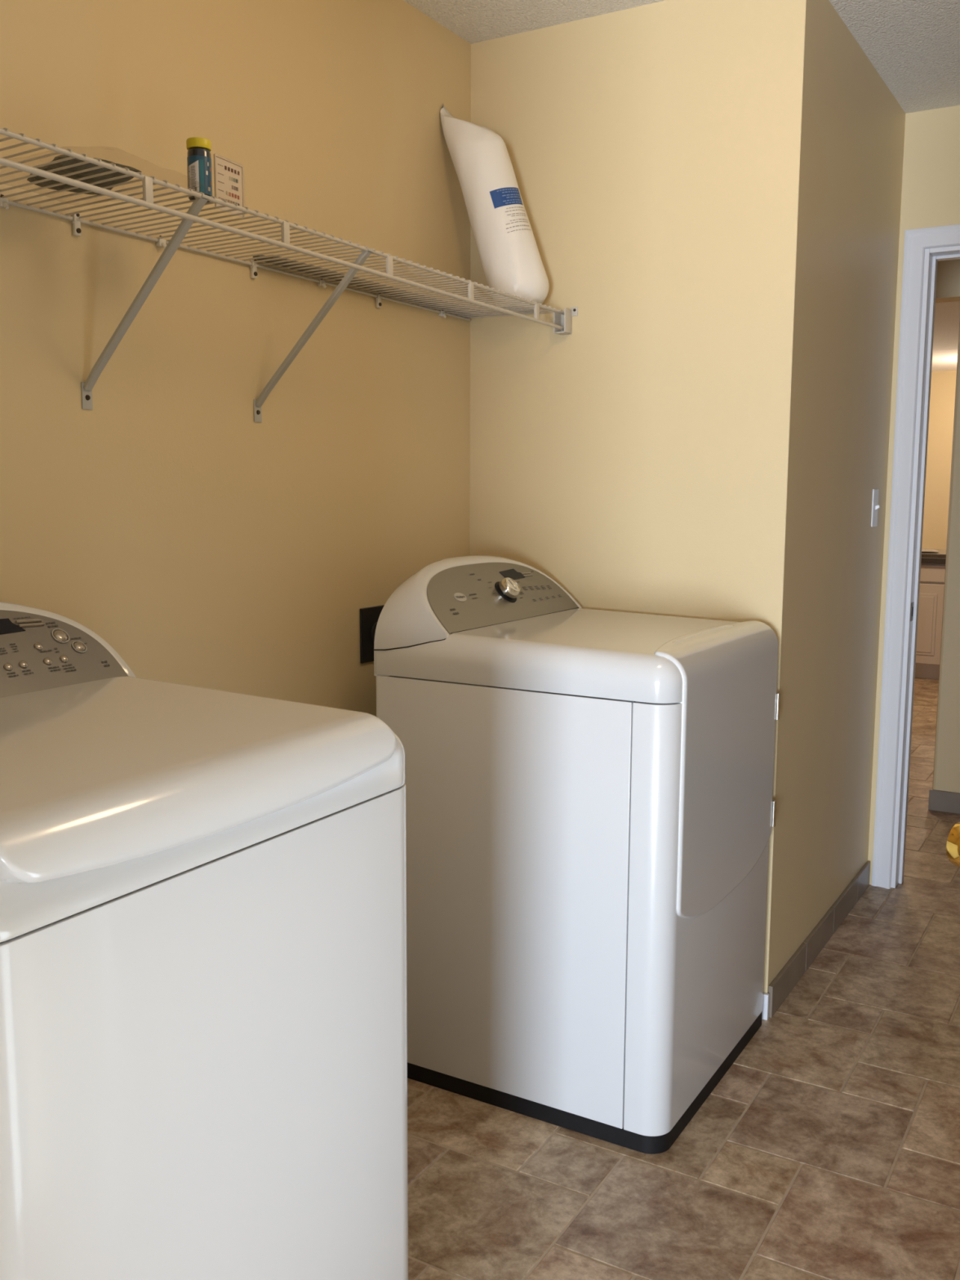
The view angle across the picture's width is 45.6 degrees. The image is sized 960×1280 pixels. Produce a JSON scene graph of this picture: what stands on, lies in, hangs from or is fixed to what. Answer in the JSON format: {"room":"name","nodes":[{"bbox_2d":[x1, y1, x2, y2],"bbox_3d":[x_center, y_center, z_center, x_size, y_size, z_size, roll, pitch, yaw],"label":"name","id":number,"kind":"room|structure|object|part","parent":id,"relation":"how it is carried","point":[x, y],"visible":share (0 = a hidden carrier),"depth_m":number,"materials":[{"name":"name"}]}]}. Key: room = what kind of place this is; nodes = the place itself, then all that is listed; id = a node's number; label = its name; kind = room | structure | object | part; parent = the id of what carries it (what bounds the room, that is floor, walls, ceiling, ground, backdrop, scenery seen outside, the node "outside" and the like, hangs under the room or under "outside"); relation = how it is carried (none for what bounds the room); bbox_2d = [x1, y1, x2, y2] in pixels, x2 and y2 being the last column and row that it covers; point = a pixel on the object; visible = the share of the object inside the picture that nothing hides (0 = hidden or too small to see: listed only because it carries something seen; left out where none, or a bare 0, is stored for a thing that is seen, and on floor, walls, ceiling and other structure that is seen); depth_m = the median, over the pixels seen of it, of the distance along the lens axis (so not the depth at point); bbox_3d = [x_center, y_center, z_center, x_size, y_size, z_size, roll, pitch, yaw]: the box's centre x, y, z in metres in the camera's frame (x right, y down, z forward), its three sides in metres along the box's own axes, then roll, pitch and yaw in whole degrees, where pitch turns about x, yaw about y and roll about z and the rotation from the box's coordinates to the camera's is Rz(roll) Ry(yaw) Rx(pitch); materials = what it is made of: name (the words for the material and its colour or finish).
{"room":"laundry room","nodes":[
{"label":"laundry room","id":0,"kind":"room"},
{"bbox_2d":[0,0,471,716],"bbox_3d":[-1.831,0.050,0.204,0.120,2.440,7.120,5,9,30],"label":"wall","id":1,"kind":"structure","parent":0,"point":[209,545],"depth_m":2.28,"materials":[{"name":"beige paint"}]},
{"bbox_2d":[0,128,577,422],"bbox_3d":[-0.487,-0.570,1.978,0.318,0.338,2.345,5,9,30],"label":"wire shelf","id":2,"kind":"object","parent":1,"relation":"attached to","point":[562,325],"depth_m":2.06,"materials":[{"name":"white metal"}]},
{"bbox_2d":[26,154,141,195],"bbox_3d":[-0.616,-0.720,1.763,0.127,0.037,0.168,-6,10,-39],"label":"folded cloth","id":3,"kind":"object","parent":2,"relation":"on","point":[74,161],"visible":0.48,"depth_m":1.73,"materials":[{"name":"fabric"}]},
{"bbox_2d":[186,137,212,202],"bbox_3d":[-0.450,-0.753,1.830,0.039,0.092,0.039,5,9,30],"label":"bottle","id":4,"kind":"object","parent":2,"relation":"on","point":[199,148],"visible":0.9,"depth_m":1.81,"materials":[{"name":"teal plastic"}]},
{"bbox_2d":[213,153,244,217],"bbox_3d":[-0.420,-0.761,1.914,0.003,0.086,0.079,4,8,24],"label":"card","id":5,"kind":"object","parent":2,"relation":"on","point":[228,175],"visible":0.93,"depth_m":1.91,"materials":[{"name":"beige paper"}]},
{"bbox_3d":[-0.621,-0.723,2.031,0.007,0.015,2.333,5,9,30],"label":"rod","id":6,"kind":"part","parent":2,"relation":"part of","materials":[{"name":"beige plastic"}]},
{"bbox_3d":[-0.377,-0.670,1.892,0.008,0.036,2.333,5,9,30],"label":"lip rod","id":7,"kind":"part","parent":2,"relation":"part of","materials":[{"name":"beige plastic"}]},
{"bbox_3d":[-0.379,-0.708,1.888,0.007,0.034,2.333,5,9,30],"label":"rod","id":8,"kind":"part","parent":2,"relation":"part of","materials":[{"name":"beige plastic"}]},
{"bbox_3d":[-0.225,-0.816,2.648,0.046,0.010,0.848,5,9,30],"label":"flat strip","id":9,"kind":"part","parent":2,"relation":"part of","materials":[{"name":"white metal"}]},
{"bbox_2d":[440,104,549,311],"bbox_3d":[0.036,-1.085,2.842,0.279,0.505,0.146,2,8,15],"label":"bag","id":10,"kind":"object","parent":2,"relation":"on","point":[510,258],"visible":0.98,"depth_m":2.78,"materials":[{"name":"white plastic"}]},
{"bbox_2d":[360,604,384,663],"bbox_3d":[-0.249,-0.016,2.765,0.011,0.132,0.128,5,9,30],"label":"dryer outlet","id":11,"kind":"object","parent":1,"relation":"attached to","point":[369,616],"visible":0.42,"depth_m":2.73,"materials":[{"name":"black plastic"}]},
{"bbox_2d":[370,622,377,643],"bbox_3d":[-0.246,-0.016,2.763,0.004,0.056,0.056,5,9,30],"label":"socket","id":12,"kind":"object","parent":11,"relation":"attached to","point":[373,624],"depth_m":2.74,"materials":[{"name":"black plastic"}]},
{"bbox_2d":[469,0,805,993],"bbox_3d":[0.369,-0.306,2.934,0.864,2.440,0.100,5,9,30],"label":"wall","id":13,"kind":"structure","parent":0,"point":[635,459],"depth_m":2.78,"materials":[{"name":"beige paint"}]},
{"bbox_2d":[761,992,768,1020],"bbox_3d":[0.340,0.877,3.041,0.868,0.066,0.012,5,9,30],"label":"baseboard","id":14,"kind":"structure","parent":13,"relation":"attached to","point":[765,1014],"depth_m":2.82,"materials":[{"name":"white"}]},
{"bbox_2d":[403,0,959,371],"bbox_3d":[1.380,-1.651,3.444,7.340,0.100,16.540,5,9,30],"label":"ceiling","id":15,"kind":"structure","parent":0,"point":[913,46],"depth_m":2.85,"materials":[{"name":"white paint"}]},
{"bbox_2d":[407,677,959,1279],"bbox_3d":[1.401,0.853,3.731,7.200,0.060,16.450,5,9,30],"label":"floor","id":16,"kind":"structure","parent":0,"point":[828,1148],"depth_m":2.25,"materials":[{"name":"tile"}]},
{"bbox_2d":[0,602,408,1279],"bbox_3d":[-0.559,0.539,1.488,0.716,1.140,0.706,5,9,30],"label":"washing machine","id":17,"kind":"object","parent":16,"relation":"on","point":[203,1009],"visible":1,"depth_m":1.27,"materials":[{"name":"white metal"}]},
{"bbox_3d":[-0.781,0.034,1.554,0.126,0.126,0.671,5,9,30],"label":"control panel","id":18,"kind":"part","parent":17,"relation":"part of","materials":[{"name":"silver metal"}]},
{"bbox_3d":[-0.481,0.145,1.383,0.530,0.078,0.608,5,9,30],"label":"lid","id":19,"kind":"part","parent":17,"relation":"part of","materials":[{"name":"white metal"}]},
{"bbox_3d":[-0.564,0.159,1.441,0.700,0.099,0.704,5,9,30],"label":"panel","id":20,"kind":"part","parent":17,"relation":"part of","materials":[{"name":"white metal"}]},
{"bbox_2d":[373,555,780,1154],"bbox_3d":[0.247,0.390,2.627,0.700,1.140,0.698,5,9,30],"label":"dryer","id":21,"kind":"object","parent":16,"relation":"on","point":[591,810],"visible":0.98,"depth_m":2.34,"materials":[{"name":"white metal"}]},
{"bbox_3d":[0.042,-0.114,2.683,0.126,0.126,0.624,5,9,30],"label":"control panel","id":22,"kind":"part","parent":21,"relation":"part of","materials":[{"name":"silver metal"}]},
{"bbox_3d":[0.243,0.010,2.579,0.685,0.099,0.697,5,9,30],"label":"panel","id":23,"kind":"part","parent":21,"relation":"part of","materials":[{"name":"white metal"}]},
{"bbox_3d":[0.500,0.511,2.492,0.083,0.865,0.697,5,9,30],"label":"panel","id":24,"kind":"part","parent":21,"relation":"part of","materials":[{"name":"white metal"}]},
{"bbox_3d":[0.496,0.268,2.463,0.109,0.566,0.612,5,9,30],"label":"door","id":25,"kind":"part","parent":21,"relation":"part of","materials":[{"name":"white metal"}]},
{"bbox_2d":[915,563,945,679],"bbox_3d":[3.295,-0.148,8.012,1.800,0.804,0.609,5,9,30],"label":"base cabinet","id":26,"kind":"object","parent":16,"relation":"on","point":[932,575],"visible":0.07,"depth_m":7.80,"materials":[{"name":"beige paint"}]},
{"bbox_3d":[2.973,-0.117,7.869,0.435,0.550,0.028,5,9,30],"label":"cabinet door","id":27,"kind":"part","parent":26,"relation":"part of","materials":[{"name":"beige paint"}]},
{"bbox_3d":[2.977,-0.462,7.827,0.435,0.115,0.020,5,9,30],"label":"drawer","id":28,"kind":"part","parent":26,"relation":"part of","materials":[{"name":"beige paint"}]},
{"bbox_2d":[920,548,946,564],"bbox_3d":[3.259,-0.585,7.988,1.780,0.066,0.670,5,9,30],"label":"countertop","id":29,"kind":"structure","parent":26,"relation":"on","point":[938,557],"depth_m":7.72,"materials":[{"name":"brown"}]},
{"bbox_2d":[921,549,938,552],"bbox_3d":[3.035,-0.620,7.900,0.273,0.023,0.148,4,8,24],"label":"crumpled paper","id":30,"kind":"object","parent":29,"relation":"on","point":[922,550],"visible":0.44,"depth_m":7.82,"materials":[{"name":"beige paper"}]},
{"bbox_2d":[946,822,959,867],"bbox_3d":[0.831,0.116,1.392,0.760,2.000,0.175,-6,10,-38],"label":"door knob","id":31,"kind":"object","parent":16,"relation":"on","point":[953,846],"depth_m":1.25,"materials":[{"name":"gold metal"}]},
{"bbox_2d":[767,0,905,993],"bbox_3d":[0.962,-0.337,3.183,0.100,2.440,1.134,5,9,30],"label":"wall","id":32,"kind":"structure","parent":0,"point":[852,136],"depth_m":3.04,"materials":[{"name":"beige paint"}]},
{"bbox_2d":[768,862,870,1017],"bbox_3d":[1.002,0.837,3.305,0.011,0.082,1.111,5,9,30],"label":"baseboard","id":33,"kind":"structure","parent":32,"relation":"attached to","point":[781,986],"depth_m":3.18,"materials":[{"name":"tile"}]},
{"bbox_2d":[871,488,879,527],"bbox_3d":[1.212,-0.403,3.483,0.016,0.114,0.070,5,9,30],"label":"light switch","id":34,"kind":"object","parent":32,"relation":"attached to","point":[875,506],"visible":1,"depth_m":3.48,"materials":[{"name":"white plastic"}]},
{"bbox_2d":[871,224,959,888],"bbox_3d":[1.730,-0.198,3.469,0.918,2.093,0.141,5,9,30],"label":"door frame","id":35,"kind":"structure","parent":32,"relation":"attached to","point":[917,240],"depth_m":3.62,"materials":[{"name":"white wood"}]},
{"bbox_3d":[1.387,-0.091,3.660,0.002,0.060,0.034,5,9,30],"label":"strike plate","id":36,"kind":"part","parent":35,"relation":"part of","materials":[{"name":"brown"}]},
{"bbox_2d":[867,105,959,884],"bbox_3d":[2.897,-0.274,2.771,3.856,2.440,0.120,5,9,30],"label":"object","id":37,"kind":"structure","parent":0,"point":[931,177],"depth_m":3.48,"materials":[{"name":"beige paint"}]},
{"bbox_2d":[921,370,956,549],"bbox_3d":[4.911,-1.365,10.996,5.840,2.440,0.120,5,9,30],"label":"wall","id":38,"kind":"structure","parent":0,"point":[943,384],"depth_m":11.13,"materials":[{"name":"beige paint"}]},
{"bbox_2d":[932,258,959,792],"bbox_3d":[1.333,-0.565,4.903,5.700,2.440,0.120,5,9,30],"label":"wall","id":39,"kind":"structure","parent":0,"point":[946,775],"depth_m":4.57,"materials":[{"name":"beige paint"}]},
{"bbox_2d":[928,789,959,813],"bbox_3d":[2.745,0.729,4.153,2.098,0.085,0.011,5,9,30],"label":"baseboard","id":40,"kind":"structure","parent":39,"relation":"attached to","point":[939,801],"depth_m":4.65,"materials":[{"name":"tile"}]}
]}

